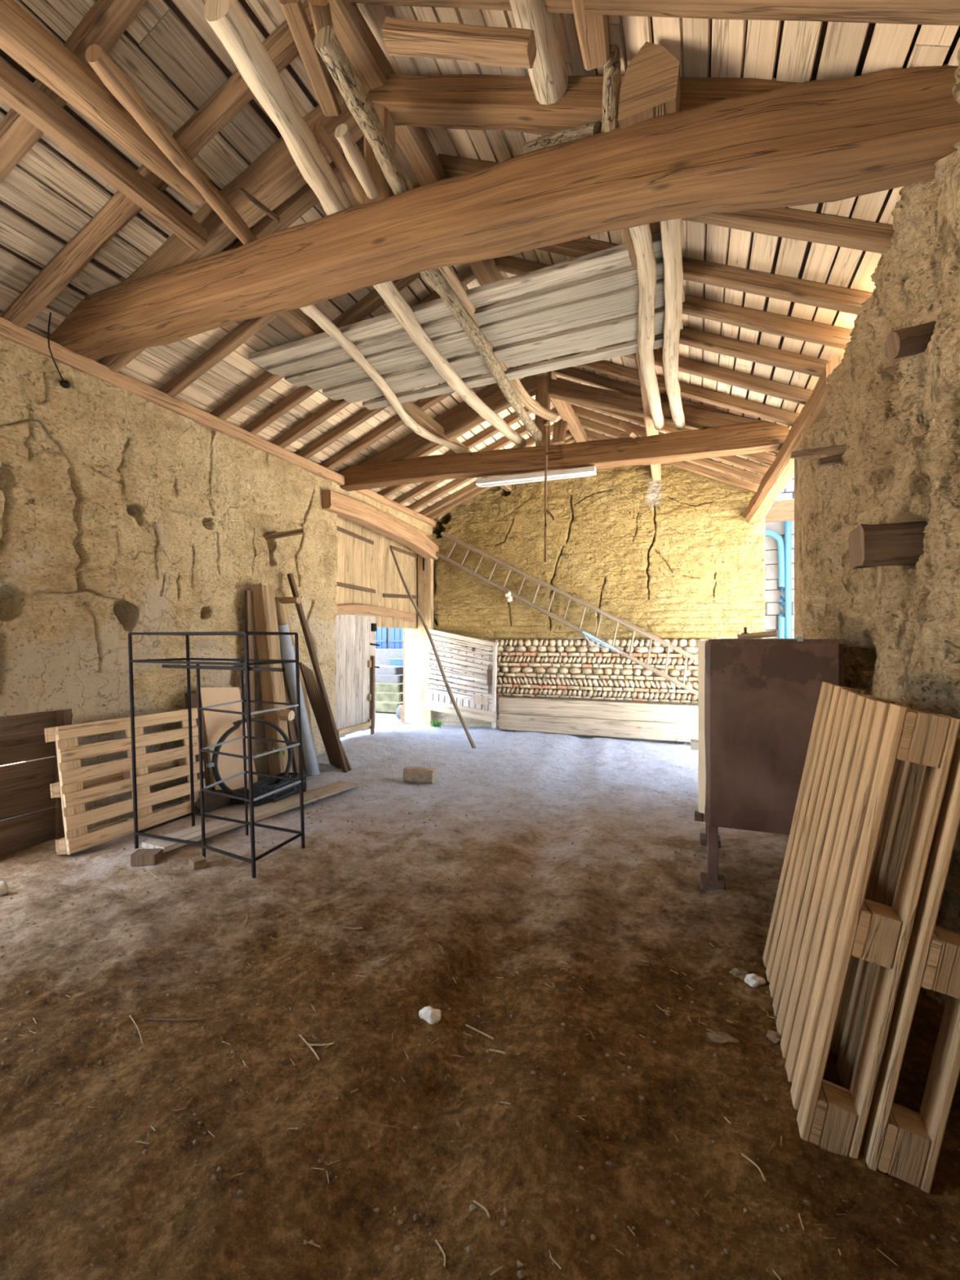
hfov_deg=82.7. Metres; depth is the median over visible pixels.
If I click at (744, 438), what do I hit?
tie beam
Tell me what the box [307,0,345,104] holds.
board
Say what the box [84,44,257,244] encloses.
pole
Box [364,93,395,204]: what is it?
post
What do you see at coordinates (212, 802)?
sack
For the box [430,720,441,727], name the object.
weed
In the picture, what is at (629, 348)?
plank
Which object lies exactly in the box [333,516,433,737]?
door
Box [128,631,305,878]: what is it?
rack
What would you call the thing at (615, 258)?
plank
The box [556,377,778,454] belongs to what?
rafter
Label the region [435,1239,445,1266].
twig
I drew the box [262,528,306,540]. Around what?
peg
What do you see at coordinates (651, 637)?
ladder
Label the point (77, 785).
pallet
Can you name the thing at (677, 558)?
wall
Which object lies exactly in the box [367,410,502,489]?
rafter
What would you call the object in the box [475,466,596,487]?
strip light
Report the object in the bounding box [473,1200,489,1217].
twig
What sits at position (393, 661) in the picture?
box
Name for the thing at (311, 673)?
batten
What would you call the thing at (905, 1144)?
pallet
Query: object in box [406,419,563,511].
rafter
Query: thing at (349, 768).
batten
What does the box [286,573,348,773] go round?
batten
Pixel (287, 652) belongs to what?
socket
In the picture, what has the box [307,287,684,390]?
plank
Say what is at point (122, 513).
wall
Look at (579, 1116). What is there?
litter
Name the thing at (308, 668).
batten
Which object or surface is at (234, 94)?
rafter
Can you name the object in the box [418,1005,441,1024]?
stone
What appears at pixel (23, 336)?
wall plate
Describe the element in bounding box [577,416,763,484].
rafter
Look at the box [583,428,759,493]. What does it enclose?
rafter
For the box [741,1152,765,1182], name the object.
twig
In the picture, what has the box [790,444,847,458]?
plank
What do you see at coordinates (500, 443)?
rafter
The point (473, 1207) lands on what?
straw
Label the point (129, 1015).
twig
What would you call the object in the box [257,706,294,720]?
peg
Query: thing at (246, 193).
stick
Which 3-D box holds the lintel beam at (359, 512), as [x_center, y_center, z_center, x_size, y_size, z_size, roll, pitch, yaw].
[-1.385,-1.641,8.188,0.289,0.469,3.108,0,0,22]
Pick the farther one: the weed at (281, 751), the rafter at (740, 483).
the rafter at (740, 483)
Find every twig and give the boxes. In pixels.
[128,1014,142,1043]
[146,1017,206,1021]
[298,1034,319,1060]
[309,1042,333,1046]
[342,926,362,928]
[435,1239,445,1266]
[465,1023,493,1039]
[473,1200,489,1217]
[488,1048,506,1054]
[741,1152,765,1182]
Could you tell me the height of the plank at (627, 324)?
0.055 m
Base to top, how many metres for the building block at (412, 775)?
0.166 m
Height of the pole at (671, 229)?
0.244 m
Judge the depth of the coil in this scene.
4.97 m
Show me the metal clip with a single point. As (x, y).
(799, 638)
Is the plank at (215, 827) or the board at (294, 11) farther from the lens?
the plank at (215, 827)
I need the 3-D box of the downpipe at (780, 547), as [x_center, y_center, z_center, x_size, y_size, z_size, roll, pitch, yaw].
[4.669,-0.262,8.648,0.298,3.002,0.096,0,0,22]
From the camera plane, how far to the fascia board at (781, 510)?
8.36 m
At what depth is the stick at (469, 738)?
8.02 m
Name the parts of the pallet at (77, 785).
board, board, board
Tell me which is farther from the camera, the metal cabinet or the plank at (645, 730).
the plank at (645, 730)
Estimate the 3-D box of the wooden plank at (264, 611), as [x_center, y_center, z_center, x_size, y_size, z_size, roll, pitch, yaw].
[-2.190,0.459,5.737,0.448,2.063,0.243,0,0,-40]
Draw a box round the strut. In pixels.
[600,44,621,133]
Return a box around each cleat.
[551,420,567,445]
[618,420,639,438]
[622,227,637,266]
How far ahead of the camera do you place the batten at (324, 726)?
6.30 m
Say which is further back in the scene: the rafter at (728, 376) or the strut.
the rafter at (728, 376)
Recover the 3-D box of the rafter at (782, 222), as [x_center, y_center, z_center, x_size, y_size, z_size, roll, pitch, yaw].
[0.928,-2.625,3.239,2.642,1.307,0.094,0,0,22]
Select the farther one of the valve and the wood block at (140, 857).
the wood block at (140, 857)
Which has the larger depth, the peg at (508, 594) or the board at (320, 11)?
the peg at (508, 594)
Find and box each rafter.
[0,0,146,183]
[0,0,315,327]
[98,135,364,372]
[120,102,364,284]
[158,181,420,397]
[209,272,421,420]
[243,265,476,435]
[271,370,398,448]
[296,354,466,458]
[320,373,481,470]
[356,374,538,465]
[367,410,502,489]
[377,400,551,497]
[388,364,528,447]
[392,408,559,504]
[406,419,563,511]
[418,429,573,515]
[425,436,575,519]
[437,153,894,253]
[493,255,852,349]
[505,129,551,135]
[536,237,871,315]
[546,328,813,404]
[549,378,762,429]
[550,352,799,426]
[551,367,789,431]
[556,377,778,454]
[568,401,776,465]
[571,404,770,475]
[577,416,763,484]
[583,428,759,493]
[597,315,829,377]
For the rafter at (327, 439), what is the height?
1.302 m
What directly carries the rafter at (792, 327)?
attached to the ridge beam at (358, 42)
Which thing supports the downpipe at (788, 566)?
attached to the stone wall at (772, 593)
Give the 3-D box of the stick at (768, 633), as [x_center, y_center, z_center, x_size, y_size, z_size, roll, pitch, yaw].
[1.693,-0.030,3.336,0.216,0.057,0.039,0,0,30]
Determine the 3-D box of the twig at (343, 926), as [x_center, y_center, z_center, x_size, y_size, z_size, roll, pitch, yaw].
[-0.656,1.481,2.806,0.104,0.011,0.010,0,0,0]
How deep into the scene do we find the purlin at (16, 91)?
2.83 m
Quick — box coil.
[205,718,292,799]
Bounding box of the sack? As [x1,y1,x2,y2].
[194,786,248,812]
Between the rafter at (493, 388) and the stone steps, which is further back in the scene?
the stone steps
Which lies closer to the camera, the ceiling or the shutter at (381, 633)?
the ceiling
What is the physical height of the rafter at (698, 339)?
1.308 m
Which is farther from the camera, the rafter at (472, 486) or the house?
the house
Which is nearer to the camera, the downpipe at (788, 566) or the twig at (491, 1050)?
the twig at (491, 1050)
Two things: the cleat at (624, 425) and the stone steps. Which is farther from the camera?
the stone steps
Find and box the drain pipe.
[278,623,319,776]
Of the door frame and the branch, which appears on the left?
the door frame
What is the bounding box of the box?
[387,657,404,666]
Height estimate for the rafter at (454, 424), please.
0.972 m
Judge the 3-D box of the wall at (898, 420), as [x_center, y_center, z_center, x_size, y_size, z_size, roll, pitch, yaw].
[1.618,-0.250,1.178,0.599,3.700,8.582,0,0,22]
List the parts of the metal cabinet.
panel, leg, leg, paper strip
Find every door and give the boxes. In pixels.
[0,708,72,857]
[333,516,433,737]
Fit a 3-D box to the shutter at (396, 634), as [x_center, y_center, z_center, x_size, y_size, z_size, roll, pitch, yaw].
[-2.269,-0.446,15.055,0.492,1.371,0.050,0,0,22]
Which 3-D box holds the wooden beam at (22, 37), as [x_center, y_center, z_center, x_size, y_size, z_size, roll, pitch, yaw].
[-2.101,-2.655,2.231,0.203,0.232,2.205,0,0,23]
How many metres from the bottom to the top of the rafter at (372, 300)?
1.304 m
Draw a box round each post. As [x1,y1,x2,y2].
[275,599,315,771]
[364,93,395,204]
[535,374,550,446]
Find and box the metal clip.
[795,636,803,641]
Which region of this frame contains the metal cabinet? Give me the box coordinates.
[690,638,844,890]
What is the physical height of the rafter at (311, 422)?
1.306 m
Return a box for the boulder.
[395,704,403,719]
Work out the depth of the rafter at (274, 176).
3.37 m
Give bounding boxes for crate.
[253,772,306,807]
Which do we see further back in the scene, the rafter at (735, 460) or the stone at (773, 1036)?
the rafter at (735, 460)
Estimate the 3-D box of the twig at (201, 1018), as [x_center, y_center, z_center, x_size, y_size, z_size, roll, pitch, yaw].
[-1.192,1.486,2.138,0.230,0.012,0.012,0,0,-3]
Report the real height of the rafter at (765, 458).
1.310 m
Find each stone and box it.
[0,880,8,896]
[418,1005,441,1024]
[706,1031,739,1044]
[728,967,748,979]
[744,973,765,986]
[766,1030,782,1044]
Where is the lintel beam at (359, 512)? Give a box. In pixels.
[321,488,439,559]
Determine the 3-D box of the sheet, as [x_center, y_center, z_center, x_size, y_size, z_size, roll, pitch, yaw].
[-2.359,0.957,5.141,0.253,1.052,0.500,0,0,22]
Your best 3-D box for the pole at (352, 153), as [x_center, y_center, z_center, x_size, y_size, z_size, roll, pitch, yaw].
[-0.590,-2.478,3.026,0.089,0.154,0.700,0,0,18]
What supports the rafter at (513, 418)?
attached to the ridge beam at (358, 42)
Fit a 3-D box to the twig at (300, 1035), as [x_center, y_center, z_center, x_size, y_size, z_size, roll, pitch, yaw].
[-0.621,1.482,1.990,0.012,0.016,0.181,0,0,-40]
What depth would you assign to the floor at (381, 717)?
10.71 m
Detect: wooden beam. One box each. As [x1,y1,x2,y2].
[0,0,210,205]
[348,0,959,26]
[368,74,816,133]
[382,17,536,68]
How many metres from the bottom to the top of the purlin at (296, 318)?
0.133 m
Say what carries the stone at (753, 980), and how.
on the floor at (76, 1203)
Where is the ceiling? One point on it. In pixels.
(169, 52)
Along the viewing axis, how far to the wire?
3.86 m
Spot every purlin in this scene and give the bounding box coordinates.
[0,57,207,251]
[220,248,511,491]
[571,0,609,71]
[621,229,661,480]
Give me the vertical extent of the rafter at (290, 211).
1.325 m
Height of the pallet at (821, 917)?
1.329 m
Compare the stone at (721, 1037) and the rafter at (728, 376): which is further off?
the rafter at (728, 376)
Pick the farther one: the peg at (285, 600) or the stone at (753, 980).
the peg at (285, 600)
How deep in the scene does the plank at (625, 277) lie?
4.04 m
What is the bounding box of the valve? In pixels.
[741,626,749,634]
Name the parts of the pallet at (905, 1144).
board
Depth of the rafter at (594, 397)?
6.01 m
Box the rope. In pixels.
[542,419,554,562]
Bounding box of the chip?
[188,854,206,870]
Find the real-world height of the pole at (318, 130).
0.224 m
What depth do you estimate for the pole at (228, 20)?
2.49 m
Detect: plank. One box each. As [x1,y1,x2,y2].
[142,781,357,852]
[184,693,211,797]
[244,590,255,768]
[248,232,662,368]
[249,585,292,781]
[266,257,663,377]
[281,663,298,777]
[284,278,664,387]
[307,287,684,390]
[322,306,665,400]
[344,317,683,403]
[362,334,663,409]
[498,697,697,724]
[498,713,697,742]
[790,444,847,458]
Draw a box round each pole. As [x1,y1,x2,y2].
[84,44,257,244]
[203,0,353,215]
[298,304,468,453]
[311,120,365,204]
[313,25,413,195]
[333,124,378,199]
[373,280,526,447]
[419,268,543,442]
[437,266,557,422]
[629,223,664,430]
[659,218,685,430]
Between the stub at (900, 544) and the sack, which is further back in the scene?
the sack
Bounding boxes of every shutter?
[375,626,387,648]
[389,627,404,648]
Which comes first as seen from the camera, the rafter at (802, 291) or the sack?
the rafter at (802, 291)
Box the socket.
[280,645,295,664]
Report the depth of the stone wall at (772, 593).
8.73 m
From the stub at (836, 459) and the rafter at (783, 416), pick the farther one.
the rafter at (783, 416)
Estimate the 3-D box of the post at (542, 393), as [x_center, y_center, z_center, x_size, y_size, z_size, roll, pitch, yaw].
[0.734,-2.630,6.355,0.165,0.860,0.164,0,0,14]
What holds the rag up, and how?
attached to the ladder
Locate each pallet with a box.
[44,707,205,854]
[762,681,959,1159]
[830,728,959,1193]
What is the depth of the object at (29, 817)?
3.94 m
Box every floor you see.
[0,711,400,766]
[0,720,959,1279]
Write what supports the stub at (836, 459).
attached to the wall at (898, 420)
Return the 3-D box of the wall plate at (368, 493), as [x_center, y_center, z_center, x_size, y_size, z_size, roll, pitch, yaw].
[-1.370,-2.072,8.540,0.270,0.127,2.931,0,0,22]
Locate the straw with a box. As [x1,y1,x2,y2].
[0,795,959,1278]
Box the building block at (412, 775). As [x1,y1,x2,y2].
[403,766,436,783]
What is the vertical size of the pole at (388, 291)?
0.228 m
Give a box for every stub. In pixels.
[817,453,843,466]
[848,520,928,568]
[884,320,936,359]
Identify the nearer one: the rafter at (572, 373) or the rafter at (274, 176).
the rafter at (274, 176)
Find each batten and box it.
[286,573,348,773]
[298,662,333,764]
[302,663,336,767]
[304,665,339,768]
[306,666,342,768]
[309,668,336,749]
[311,670,351,770]
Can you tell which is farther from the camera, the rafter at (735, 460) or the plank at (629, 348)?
the rafter at (735, 460)
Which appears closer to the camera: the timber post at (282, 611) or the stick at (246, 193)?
the stick at (246, 193)
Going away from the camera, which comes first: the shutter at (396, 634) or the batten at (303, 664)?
the batten at (303, 664)
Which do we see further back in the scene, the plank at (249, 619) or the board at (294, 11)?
the plank at (249, 619)
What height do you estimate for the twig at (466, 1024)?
0.019 m
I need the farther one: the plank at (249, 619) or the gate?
the gate
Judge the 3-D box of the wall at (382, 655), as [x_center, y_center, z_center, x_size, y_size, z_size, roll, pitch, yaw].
[-2.272,0.846,14.347,2.600,1.208,0.400,0,0,22]
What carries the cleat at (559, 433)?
attached to the tie beam at (744, 438)
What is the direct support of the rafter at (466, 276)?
attached to the ridge beam at (358, 42)
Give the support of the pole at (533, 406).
on the pole at (433, 277)
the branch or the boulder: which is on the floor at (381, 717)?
the boulder
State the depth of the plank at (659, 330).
4.75 m
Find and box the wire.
[47,312,70,388]
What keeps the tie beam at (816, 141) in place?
on the wall at (898, 420)
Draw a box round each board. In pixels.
[279,0,341,116]
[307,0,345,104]
[764,498,794,522]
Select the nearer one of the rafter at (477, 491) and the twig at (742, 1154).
the twig at (742, 1154)
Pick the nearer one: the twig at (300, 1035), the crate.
the twig at (300, 1035)
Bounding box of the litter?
[0,756,934,1279]
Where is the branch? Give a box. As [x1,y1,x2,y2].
[522,120,601,154]
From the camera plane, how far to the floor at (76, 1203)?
1.99 m
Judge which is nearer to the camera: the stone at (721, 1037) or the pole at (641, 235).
the stone at (721, 1037)
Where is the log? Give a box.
[509,0,568,104]
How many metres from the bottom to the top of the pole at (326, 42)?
0.222 m
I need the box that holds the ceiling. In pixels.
[0,0,959,512]
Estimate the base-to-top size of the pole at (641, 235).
0.235 m
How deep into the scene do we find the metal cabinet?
3.25 m
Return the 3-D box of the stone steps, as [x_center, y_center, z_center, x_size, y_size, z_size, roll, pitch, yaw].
[-2.258,1.070,12.576,2.084,0.860,2.037,0,0,22]
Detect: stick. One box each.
[240,187,279,222]
[390,547,475,748]
[737,630,777,638]
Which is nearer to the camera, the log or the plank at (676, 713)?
the log
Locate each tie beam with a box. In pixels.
[46,62,959,360]
[336,421,788,491]
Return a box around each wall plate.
[0,316,344,485]
[355,488,440,528]
[744,355,844,523]
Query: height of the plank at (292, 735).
1.534 m
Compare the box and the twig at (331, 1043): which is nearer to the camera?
the twig at (331, 1043)
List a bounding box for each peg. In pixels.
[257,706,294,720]
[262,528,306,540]
[275,596,301,604]
[505,591,513,601]
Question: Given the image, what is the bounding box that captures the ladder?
[435,532,697,695]
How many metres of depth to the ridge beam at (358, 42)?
3.27 m
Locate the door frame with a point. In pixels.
(402, 708)
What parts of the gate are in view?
plank panel, rail, repair panel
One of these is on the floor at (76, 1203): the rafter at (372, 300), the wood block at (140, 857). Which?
the wood block at (140, 857)
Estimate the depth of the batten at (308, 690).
6.29 m
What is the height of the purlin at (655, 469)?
0.287 m
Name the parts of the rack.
rail, rail, rail, rail, rail, rail, shelf rail, shelf rail, shelf rail, rail, shelf rail, shelf rail, shelf rail, rail, rail, rail, rail, shelf rail, shelf rail, rail, shelf rail, rail, shelf rail, shelf rail, shelf rail, rail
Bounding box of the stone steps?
[375,665,403,712]
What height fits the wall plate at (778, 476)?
0.372 m
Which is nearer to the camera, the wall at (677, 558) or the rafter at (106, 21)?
the rafter at (106, 21)
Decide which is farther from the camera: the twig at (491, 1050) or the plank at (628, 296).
the plank at (628, 296)
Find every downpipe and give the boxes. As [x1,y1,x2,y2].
[764,529,785,638]
[784,520,791,638]
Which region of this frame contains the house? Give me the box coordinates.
[375,626,404,648]
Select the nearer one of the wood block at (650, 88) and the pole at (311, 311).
the wood block at (650, 88)
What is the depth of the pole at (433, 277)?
4.27 m
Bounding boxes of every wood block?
[130,848,163,866]
[617,41,680,129]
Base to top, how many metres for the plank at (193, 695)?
1.031 m
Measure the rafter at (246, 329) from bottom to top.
1.306 m
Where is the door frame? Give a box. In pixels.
[400,628,404,722]
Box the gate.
[424,628,498,728]
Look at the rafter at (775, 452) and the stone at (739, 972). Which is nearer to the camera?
the stone at (739, 972)
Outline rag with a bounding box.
[582,631,622,653]
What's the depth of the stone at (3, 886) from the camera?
3.20 m
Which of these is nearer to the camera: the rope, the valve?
the valve
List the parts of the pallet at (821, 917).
board, board, board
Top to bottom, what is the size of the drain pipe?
1.691 m
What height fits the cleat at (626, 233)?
0.145 m
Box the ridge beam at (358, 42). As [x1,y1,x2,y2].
[328,0,589,442]
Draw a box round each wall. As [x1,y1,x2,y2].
[0,336,432,830]
[375,648,403,665]
[411,438,764,740]
[764,475,794,638]
[794,48,959,1005]
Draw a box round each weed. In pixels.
[272,746,284,755]
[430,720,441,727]
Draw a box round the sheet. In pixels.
[200,687,257,790]
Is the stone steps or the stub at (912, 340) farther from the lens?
the stone steps
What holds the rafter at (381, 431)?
attached to the ridge beam at (358, 42)
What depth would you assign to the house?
15.12 m
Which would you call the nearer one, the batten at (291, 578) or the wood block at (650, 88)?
the wood block at (650, 88)
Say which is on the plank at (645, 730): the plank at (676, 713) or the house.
the plank at (676, 713)

